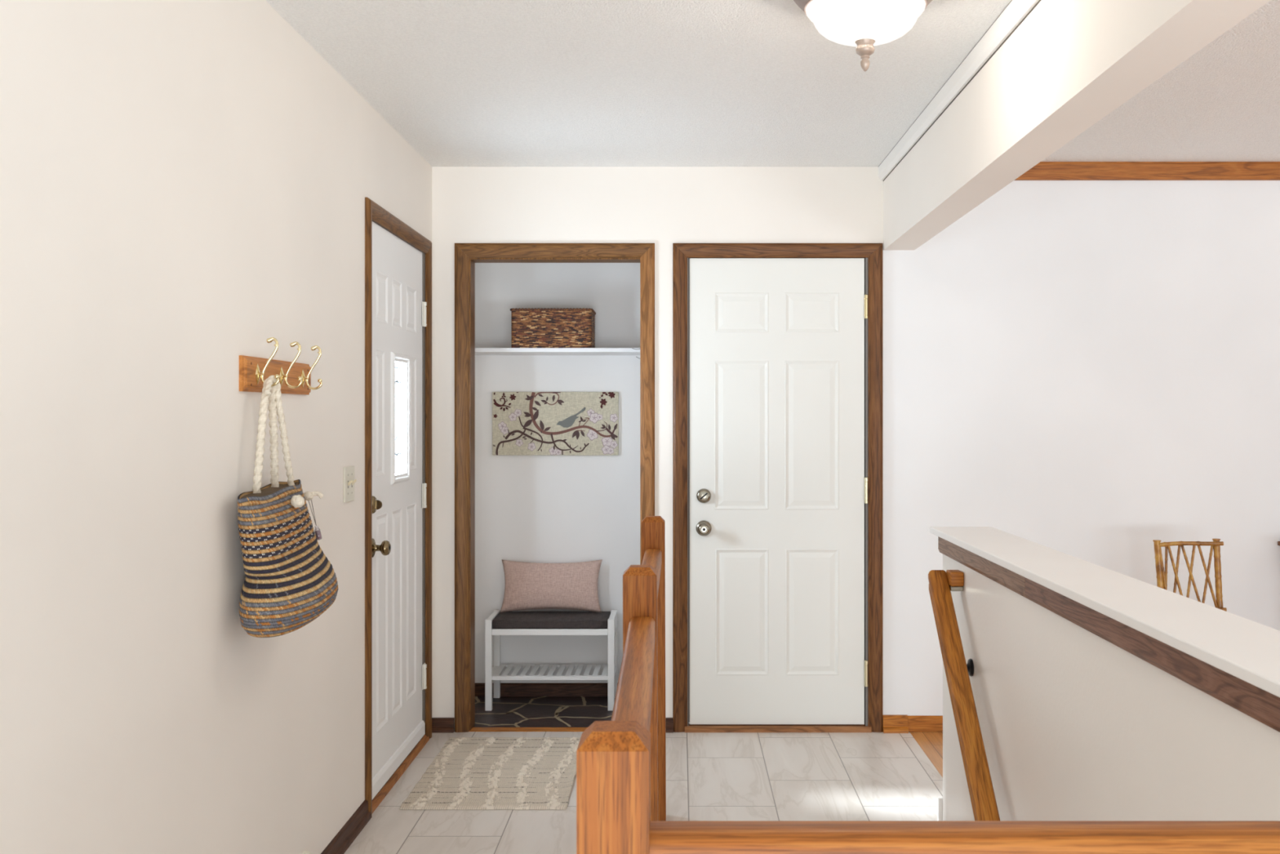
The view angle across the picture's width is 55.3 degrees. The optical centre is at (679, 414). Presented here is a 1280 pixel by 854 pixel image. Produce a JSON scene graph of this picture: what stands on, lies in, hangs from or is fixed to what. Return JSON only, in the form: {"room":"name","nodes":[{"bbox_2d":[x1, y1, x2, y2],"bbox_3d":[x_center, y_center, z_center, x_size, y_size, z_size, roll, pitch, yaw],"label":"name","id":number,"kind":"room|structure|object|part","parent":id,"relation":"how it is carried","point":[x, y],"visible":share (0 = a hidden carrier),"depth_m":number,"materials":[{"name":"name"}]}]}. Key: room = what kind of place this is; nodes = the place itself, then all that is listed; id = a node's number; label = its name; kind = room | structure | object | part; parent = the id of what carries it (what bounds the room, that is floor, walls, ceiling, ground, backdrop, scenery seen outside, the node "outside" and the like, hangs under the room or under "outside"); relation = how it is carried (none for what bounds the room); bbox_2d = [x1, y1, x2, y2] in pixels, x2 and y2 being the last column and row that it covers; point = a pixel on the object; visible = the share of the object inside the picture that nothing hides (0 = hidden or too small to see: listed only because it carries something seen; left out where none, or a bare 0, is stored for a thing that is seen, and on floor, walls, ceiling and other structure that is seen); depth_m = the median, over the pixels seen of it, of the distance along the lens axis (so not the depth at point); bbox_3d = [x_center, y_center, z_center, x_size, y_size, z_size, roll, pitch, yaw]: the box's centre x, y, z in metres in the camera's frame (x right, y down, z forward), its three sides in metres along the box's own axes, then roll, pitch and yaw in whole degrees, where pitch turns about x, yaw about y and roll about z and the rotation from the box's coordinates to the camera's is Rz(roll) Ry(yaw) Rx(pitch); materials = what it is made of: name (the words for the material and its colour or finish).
{"room":"entryway","nodes":[
{"label":"entryway","id":0,"kind":"room"},
{"bbox_2d":[0,0,431,853],"bbox_3d":[-1.146,0.130,2.595,0.130,2.542,6.990,0,0,0],"label":"wall","id":1,"kind":"structure","parent":0,"point":[184,184],"depth_m":2.59,"materials":[{"name":"paint"}]},
{"bbox_2d":[239,337,322,395],"bbox_3d":[-1.045,-0.126,3.260,0.073,0.138,0.540,0,0,0],"label":"coat rack","id":2,"kind":"object","parent":1,"relation":"attached to","point":[294,378],"visible":0.98,"depth_m":3.23,"materials":[{"name":"brown wood"}]},
{"bbox_2d":[237,375,338,637],"bbox_3d":[-0.971,0.218,3.065,0.209,0.634,0.451,0,0,0],"label":"woven bag","id":3,"kind":"object","parent":2,"relation":"hanging from","point":[290,581],"visible":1,"depth_m":2.94,"materials":[{"name":"wicker"}]},
{"bbox_3d":[-0.981,0.261,3.252,0.023,0.073,0.002,0,0,-14],"label":"charm cord","id":4,"kind":"part","parent":3,"relation":"part of","materials":[{"name":"white fabric"}]},
{"bbox_2d":[320,800,372,853],"bbox_3d":[-1.069,1.351,1.643,0.024,0.060,5.086,0,0,0],"label":"baseboard","id":5,"kind":"structure","parent":1,"relation":"attached to","point":[341,842],"depth_m":3.95,"materials":[{"name":"brown wood"}]},
{"bbox_2d":[343,466,356,502],"bbox_3d":[-1.071,0.226,3.973,0.021,0.114,0.115,0,0,0],"label":"light switch","id":6,"kind":"object","parent":1,"relation":"attached to","point":[348,472],"visible":1,"depth_m":3.96,"materials":[{"name":"beige plastic"}]},
{"bbox_2d":[364,196,431,814],"bbox_3d":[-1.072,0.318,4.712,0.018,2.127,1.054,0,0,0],"label":"trim","id":7,"kind":"structure","parent":1,"relation":"attached to","point":[375,212],"depth_m":4.21,"materials":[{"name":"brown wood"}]},
{"bbox_3d":[-1.072,0.318,4.216,0.018,2.127,0.063,0,0,0],"label":"casing","id":8,"kind":"part","parent":7,"relation":"part of","materials":[{"name":"brown wood"}]},
{"bbox_3d":[-1.072,-0.715,4.712,0.018,0.063,1.053,0,0,0],"label":"head casing","id":9,"kind":"part","parent":7,"relation":"part of","materials":[{"name":"brown wood"}]},
{"bbox_3d":[-1.072,0.318,5.207,0.018,2.127,0.063,0,0,0],"label":"casing","id":10,"kind":"part","parent":7,"relation":"part of","materials":[{"name":"brown wood"}]},
{"bbox_2d":[372,221,426,799],"bbox_3d":[-1.074,0.335,4.694,0.110,2.033,0.952,0,0,0],"label":"door","id":11,"kind":"structure","parent":1,"relation":"in","point":[398,308],"depth_m":4.65,"materials":[{"name":"paint"}]},
{"bbox_3d":[-1.053,0.469,4.292,0.064,0.068,0.068,0,0,0],"label":"knob","id":12,"kind":"part","parent":11,"relation":"part of","materials":[{"name":"gold metal"}]},
{"bbox_3d":[-1.093,0.013,4.714,0.043,0.500,0.278,0,0,0],"label":"lite frame","id":13,"kind":"part","parent":11,"relation":"part of","materials":[{"name":"white"}]},
{"bbox_2d":[372,734,429,813],"bbox_3d":[-1.133,1.366,4.695,0.136,0.030,0.990,0,0,0],"label":"threshold","id":14,"kind":"object","parent":1,"relation":"attached to","point":[401,770],"depth_m":4.65,"materials":[{"name":"brown wood"}]},
{"bbox_2d":[475,262,639,682],"bbox_3d":[-0.540,0.175,5.760,1.081,2.512,0.660,0,0,0],"label":"wall","id":15,"kind":"structure","parent":0,"point":[529,508],"depth_m":5.99,"materials":[{"name":"paint"}]},
{"bbox_2d":[475,682,617,696],"bbox_3d":[-0.590,1.349,5.983,0.980,0.064,0.014,0,0,0],"label":"baseboard","id":16,"kind":"structure","parent":15,"relation":"attached to","point":[507,689],"depth_m":5.98,"materials":[{"name":"brown wood"}]},
{"bbox_2d":[492,391,618,455],"bbox_3d":[-0.610,0.044,5.974,0.616,0.310,0.031,0,0,0],"label":"picture","id":17,"kind":"object","parent":15,"relation":"attached to","point":[524,423],"visible":1,"depth_m":5.96,"materials":[{"name":"fabric"}]},
{"bbox_2d":[475,347,639,355],"bbox_3d":[-0.591,-0.301,5.830,0.979,0.020,0.320,0,0,0],"label":"closet shelf","id":18,"kind":"object","parent":15,"relation":"attached to","point":[478,351],"visible":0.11,"depth_m":5.67,"materials":[{"name":"white wood"}]},
{"bbox_2d":[510,307,595,347],"bbox_3d":[-0.601,-0.404,5.815,0.388,0.188,0.244,0,0,0],"label":"wicker basket","id":19,"kind":"object","parent":18,"relation":"on","point":[531,327],"visible":0.98,"depth_m":5.70,"materials":[{"name":"brown wicker"}]},
{"bbox_2d":[266,0,1011,166],"bbox_3d":[-0.152,-1.111,2.265,2.118,0.060,6.330,0,0,0],"label":"ceiling","id":20,"kind":"structure","parent":0,"point":[464,82],"depth_m":3.87,"materials":[{"name":"white paint"}]},
{"bbox_2d":[793,0,932,71],"bbox_3d":[0.463,-0.969,3.050,0.372,0.223,0.372,0,0,0],"label":"ceiling light","id":21,"kind":"object","parent":20,"relation":"attached to","point":[864,24],"visible":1,"depth_m":2.98,"materials":[{"name":"white glass"}]},
{"bbox_3d":[0.463,-0.980,3.050,0.297,0.098,0.297,0,0,0],"label":"lamp glass","id":22,"kind":"part","parent":21,"relation":"part of","materials":[{"name":"white glass"}]},
{"bbox_2d":[344,696,942,853],"bbox_3d":[2.200,1.490,2.545,6.801,0.221,6.890,0,0,0],"label":"floor","id":23,"kind":"structure","parent":0,"point":[711,776],"depth_m":4.55,"materials":[{"name":"tile"}]},
{"bbox_2d":[399,736,580,809],"bbox_3d":[-0.690,1.371,4.731,0.590,0.017,0.940,0,0,0],"label":"entry rug","id":24,"kind":"object","parent":23,"relation":"on","point":[467,773],"visible":0.97,"depth_m":4.65,"materials":[{"name":"beige fabric"}]},
{"bbox_2d":[484,609,617,711],"bbox_3d":[-0.607,1.166,5.822,0.602,0.426,0.285,0,0,0],"label":"storage bench","id":25,"kind":"object","parent":23,"relation":"on","point":[498,624],"visible":0.99,"depth_m":5.68,"materials":[{"name":"white wood"}]},
{"bbox_3d":[-0.892,1.167,5.695,0.030,0.424,0.030,0,0,0],"label":"leg","id":26,"kind":"part","parent":25,"relation":"part of","materials":[{"name":"white wood"}]},
{"bbox_3d":[-0.892,0.993,5.822,0.026,0.071,0.224,0,0,0],"label":"rail","id":27,"kind":"part","parent":25,"relation":"part of","materials":[{"name":"white wood"}]},
{"bbox_3d":[-0.892,1.234,5.822,0.026,0.023,0.224,0,0,0],"label":"shelf rail","id":28,"kind":"part","parent":25,"relation":"part of","materials":[{"name":"white wood"}]},
{"bbox_3d":[-0.892,1.167,5.950,0.030,0.424,0.030,0,0,0],"label":"leg","id":29,"kind":"part","parent":25,"relation":"part of","materials":[{"name":"white wood"}]},
{"bbox_3d":[-0.607,1.228,5.695,0.541,0.019,0.022,0,0,0],"label":"shelf rail","id":30,"kind":"part","parent":25,"relation":"part of","materials":[{"name":"white wood"}]},
{"bbox_3d":[-0.607,1.014,5.695,0.541,0.029,0.022,0,0,0],"label":"seat rail","id":31,"kind":"part","parent":25,"relation":"part of","materials":[{"name":"white wood"}]},
{"bbox_2d":[499,559,602,612],"bbox_3d":[-0.622,0.828,5.900,0.490,0.247,0.125,0,0,0],"label":"throw pillow","id":32,"kind":"object","parent":25,"relation":"on","point":[528,585],"visible":1,"depth_m":5.86,"materials":[{"name":"fabric"}]},
{"bbox_3d":[-0.607,1.228,5.949,0.541,0.019,0.022,0,0,0],"label":"shelf rail","id":33,"kind":"part","parent":25,"relation":"part of","materials":[{"name":"white wood"}]},
{"bbox_3d":[-0.321,1.167,5.695,0.030,0.424,0.030,0,0,0],"label":"leg","id":34,"kind":"part","parent":25,"relation":"part of","materials":[{"name":"white wood"}]},
{"bbox_3d":[-0.321,0.993,5.822,0.026,0.071,0.224,0,0,0],"label":"rail","id":35,"kind":"part","parent":25,"relation":"part of","materials":[{"name":"white wood"}]},
{"bbox_3d":[-0.321,1.167,5.950,0.030,0.424,0.030,0,0,0],"label":"leg","id":36,"kind":"part","parent":25,"relation":"part of","materials":[{"name":"white wood"}]},
{"bbox_2d":[576,515,1279,853],"bbox_3d":[0.377,0.864,2.766,1.020,1.034,2.896,0,0,0],"label":"stair railing","id":37,"kind":"object","parent":23,"relation":"on","point":[621,760],"visible":1,"depth_m":1.33,"materials":[{"name":"brown wood"}]},
{"bbox_3d":[-0.073,0.864,1.357,0.078,1.034,0.078,0,0,0],"label":"newel post","id":38,"kind":"part","parent":37,"relation":"part of","materials":[{"name":"brown wood"}]},
{"bbox_3d":[-0.080,0.495,2.108,0.075,0.056,1.424,0,0,0],"label":"rail","id":39,"kind":"part","parent":37,"relation":"part of","materials":[{"name":"brown wood"}]},
{"bbox_3d":[-0.091,0.868,2.859,0.082,1.026,0.078,0,0,0],"label":"newel post","id":40,"kind":"part","parent":37,"relation":"part of","materials":[{"name":"brown wood"}]},
{"bbox_3d":[-0.090,0.482,3.517,0.058,0.054,1.236,0,0,0],"label":"rail","id":41,"kind":"part","parent":37,"relation":"part of","materials":[{"name":"brown wood"}]},
{"bbox_3d":[-0.089,0.865,4.174,0.082,1.033,0.078,0,0,0],"label":"newel post","id":42,"kind":"part","parent":37,"relation":"part of","materials":[{"name":"brown wood"}]},
{"bbox_3d":[0.427,0.486,1.357,0.920,0.056,0.060,0,0,0],"label":"rail","id":43,"kind":"part","parent":37,"relation":"part of","materials":[{"name":"brown wood"}]},
{"bbox_2d":[1152,537,1226,611],"bbox_3d":[2.085,0.944,4.847,0.292,0.873,0.339,0,0,0],"label":"chair","id":44,"kind":"object","parent":23,"relation":"on","point":[1162,575],"visible":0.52,"depth_m":4.99,"materials":[{"name":"wood"}]},
{"bbox_3d":[1.969,0.947,5.000,0.060,0.867,0.032,0,0,0],"label":"leg","id":45,"kind":"part","parent":44,"relation":"part of","materials":[{"name":"brown wood"}]},
{"bbox_3d":[2.088,0.529,4.991,0.260,0.025,0.024,0,0,3],"label":"rail","id":46,"kind":"part","parent":44,"relation":"part of","materials":[{"name":"brown wood"}]},
{"bbox_3d":[2.207,0.944,5.000,0.049,0.873,0.032,0,0,0],"label":"leg","id":47,"kind":"part","parent":44,"relation":"part of","materials":[{"name":"brown wood"}]},
{"bbox_3d":[2.103,0.799,4.990,0.252,0.025,0.020,0,0,5],"label":"rail","id":48,"kind":"part","parent":44,"relation":"part of","materials":[{"name":"brown wood"}]},
{"bbox_2d":[431,166,1279,717],"bbox_3d":[2.260,0.121,5.375,6.681,2.559,0.110,0,0,0],"label":"wall","id":49,"kind":"structure","parent":0,"point":[1089,371],"depth_m":5.32,"materials":[{"name":"paint"}]},
{"bbox_2d":[469,727,587,731],"bbox_3d":[-0.546,1.383,5.343,0.746,0.015,0.054,0,0,0],"label":"threshold","id":50,"kind":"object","parent":49,"relation":"attached to","point":[473,729],"depth_m":5.33,"materials":[{"name":"brown wood"}]},
{"bbox_2d":[431,717,673,733],"bbox_3d":[-0.555,1.351,5.308,1.052,0.060,0.024,0,0,0],"label":"baseboard","id":51,"kind":"structure","parent":49,"relation":"attached to","point":[439,725],"depth_m":5.31,"materials":[{"name":"brown wood"}]},
{"bbox_2d":[454,243,654,732],"bbox_3d":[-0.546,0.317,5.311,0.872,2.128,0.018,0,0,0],"label":"trim","id":52,"kind":"structure","parent":49,"relation":"attached to","point":[463,251],"depth_m":5.30,"materials":[{"name":"brown wood"}]},
{"bbox_3d":[-0.951,0.317,5.311,0.063,2.128,0.018,0,0,0],"label":"casing","id":53,"kind":"part","parent":52,"relation":"part of","materials":[{"name":"brown wood"}]},
{"bbox_3d":[-0.546,-0.716,5.311,0.871,0.063,0.018,0,0,0],"label":"head casing","id":54,"kind":"part","parent":52,"relation":"part of","materials":[{"name":"brown wood"}]},
{"bbox_3d":[-0.141,0.317,5.311,0.063,2.128,0.018,0,0,0],"label":"casing","id":55,"kind":"part","parent":52,"relation":"part of","materials":[{"name":"brown wood"}]},
{"bbox_2d":[672,243,882,732],"bbox_3d":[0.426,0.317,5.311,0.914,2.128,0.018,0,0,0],"label":"trim","id":56,"kind":"structure","parent":49,"relation":"attached to","point":[681,251],"depth_m":5.30,"materials":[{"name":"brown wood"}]},
{"bbox_3d":[0.001,0.317,5.311,0.063,2.128,0.018,0,0,0],"label":"casing","id":57,"kind":"part","parent":56,"relation":"part of","materials":[{"name":"brown wood"}]},
{"bbox_3d":[0.426,-0.716,5.311,0.913,0.063,0.018,0,0,0],"label":"head casing","id":58,"kind":"part","parent":56,"relation":"part of","materials":[{"name":"brown wood"}]},
{"bbox_3d":[0.852,0.317,5.311,0.063,2.128,0.018,0,0,0],"label":"casing","id":59,"kind":"part","parent":56,"relation":"part of","materials":[{"name":"brown wood"}]},
{"bbox_2d":[684,723,871,732],"bbox_3d":[0.426,1.374,5.335,0.812,0.034,0.070,0,0,0],"label":"threshold","id":60,"kind":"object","parent":49,"relation":"attached to","point":[691,727],"depth_m":5.30,"materials":[{"name":"brown wood"}]},
{"bbox_2d":[689,257,868,724],"bbox_3d":[0.431,0.335,5.308,0.778,2.033,0.108,0,0,0],"label":"door","id":61,"kind":"structure","parent":49,"relation":"in","point":[779,485],"depth_m":5.32,"materials":[{"name":"paint"}]},
{"bbox_3d":[0.103,0.495,5.288,0.068,0.068,0.064,0,0,0],"label":"knob","id":62,"kind":"part","parent":61,"relation":"part of","materials":[{"name":"silver metal"}]},
{"bbox_2d":[882,715,942,733],"bbox_3d":[3.237,1.345,5.304,4.709,0.072,0.031,0,0,0],"label":"baseboard","id":63,"kind":"structure","parent":49,"relation":"attached to","point":[891,723],"depth_m":5.31,"materials":[{"name":"brown wood"}]},
{"bbox_2d":[878,0,1040,181],"bbox_3d":[0.876,-1.049,2.210,0.024,0.064,6.220,0,0,0],"label":"trim","id":64,"kind":"structure","parent":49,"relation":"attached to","point":[1015,13],"depth_m":3.76,"materials":[{"name":"grey wood"}]},
{"bbox_2d":[1014,161,1279,180],"bbox_3d":[3.277,-1.060,5.308,4.500,0.076,0.024,0,0,0],"label":"trim","id":65,"kind":"structure","parent":49,"relation":"attached to","point":[1042,171],"depth_m":5.30,"materials":[{"name":"brown wood"}]},
{"bbox_2d":[883,0,1270,249],"bbox_3d":[0.955,-0.914,2.210,0.135,0.394,6.220,0,0,0],"label":"beam","id":66,"kind":"structure","parent":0,"point":[1068,64],"depth_m":3.08,"materials":[{"name":"paint"}]},
{"bbox_2d":[942,554,1279,821],"bbox_3d":[0.955,2.094,1.615,0.135,3.375,5.030,0,0,0],"label":"wall","id":67,"kind":"structure","parent":0,"point":[1075,726],"depth_m":2.66,"materials":[{"name":"paint"}]},
{"bbox_2d":[937,796,942,821],"bbox_3d":[0.948,1.339,4.132,0.148,0.085,0.022,0,0,0],"label":"baseboard","id":68,"kind":"structure","parent":67,"relation":"attached to","point":[940,802],"depth_m":4.12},
{"bbox_2d":[928,569,999,821],"bbox_3d":[0.837,1.471,2.785,0.100,1.958,2.177,0,0,0],"label":"handrail","id":69,"kind":"object","parent":67,"relation":"attached to","point":[941,582],"visible":1,"depth_m":3.53,"materials":[{"name":"brown wood"}]},
{"bbox_3d":[0.866,0.544,3.837,0.040,0.016,0.050,0,0,0],"label":"bracket plate","id":70,"kind":"part","parent":69,"relation":"part of","materials":[{"name":"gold metal"}]},
{"bbox_2d":[929,526,1279,697],"bbox_3d":[0.963,0.395,1.643,0.212,0.022,5.085,0,0,0],"label":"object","id":71,"kind":"structure","parent":67,"relation":"on","point":[1247,650],"depth_m":2.46,"materials":[{"name":"white paint"}]},
{"bbox_2d":[937,536,1279,732],"bbox_3d":[0.879,0.436,1.607,0.016,0.060,5.015,0,0,0],"label":"trim","id":72,"kind":"structure","parent":67,"relation":"attached to","point":[1264,706],"depth_m":2.30,"materials":[{"name":"brown wood"}]},
{"bbox_2d":[1040,0,1279,161],"bbox_3d":[3.284,-1.128,2.265,4.633,0.060,6.330,0,0,0],"label":"ceiling","id":73,"kind":"structure","parent":0,"point":[1221,103],"depth_m":4.44,"materials":[{"name":"white paint"}]}
]}

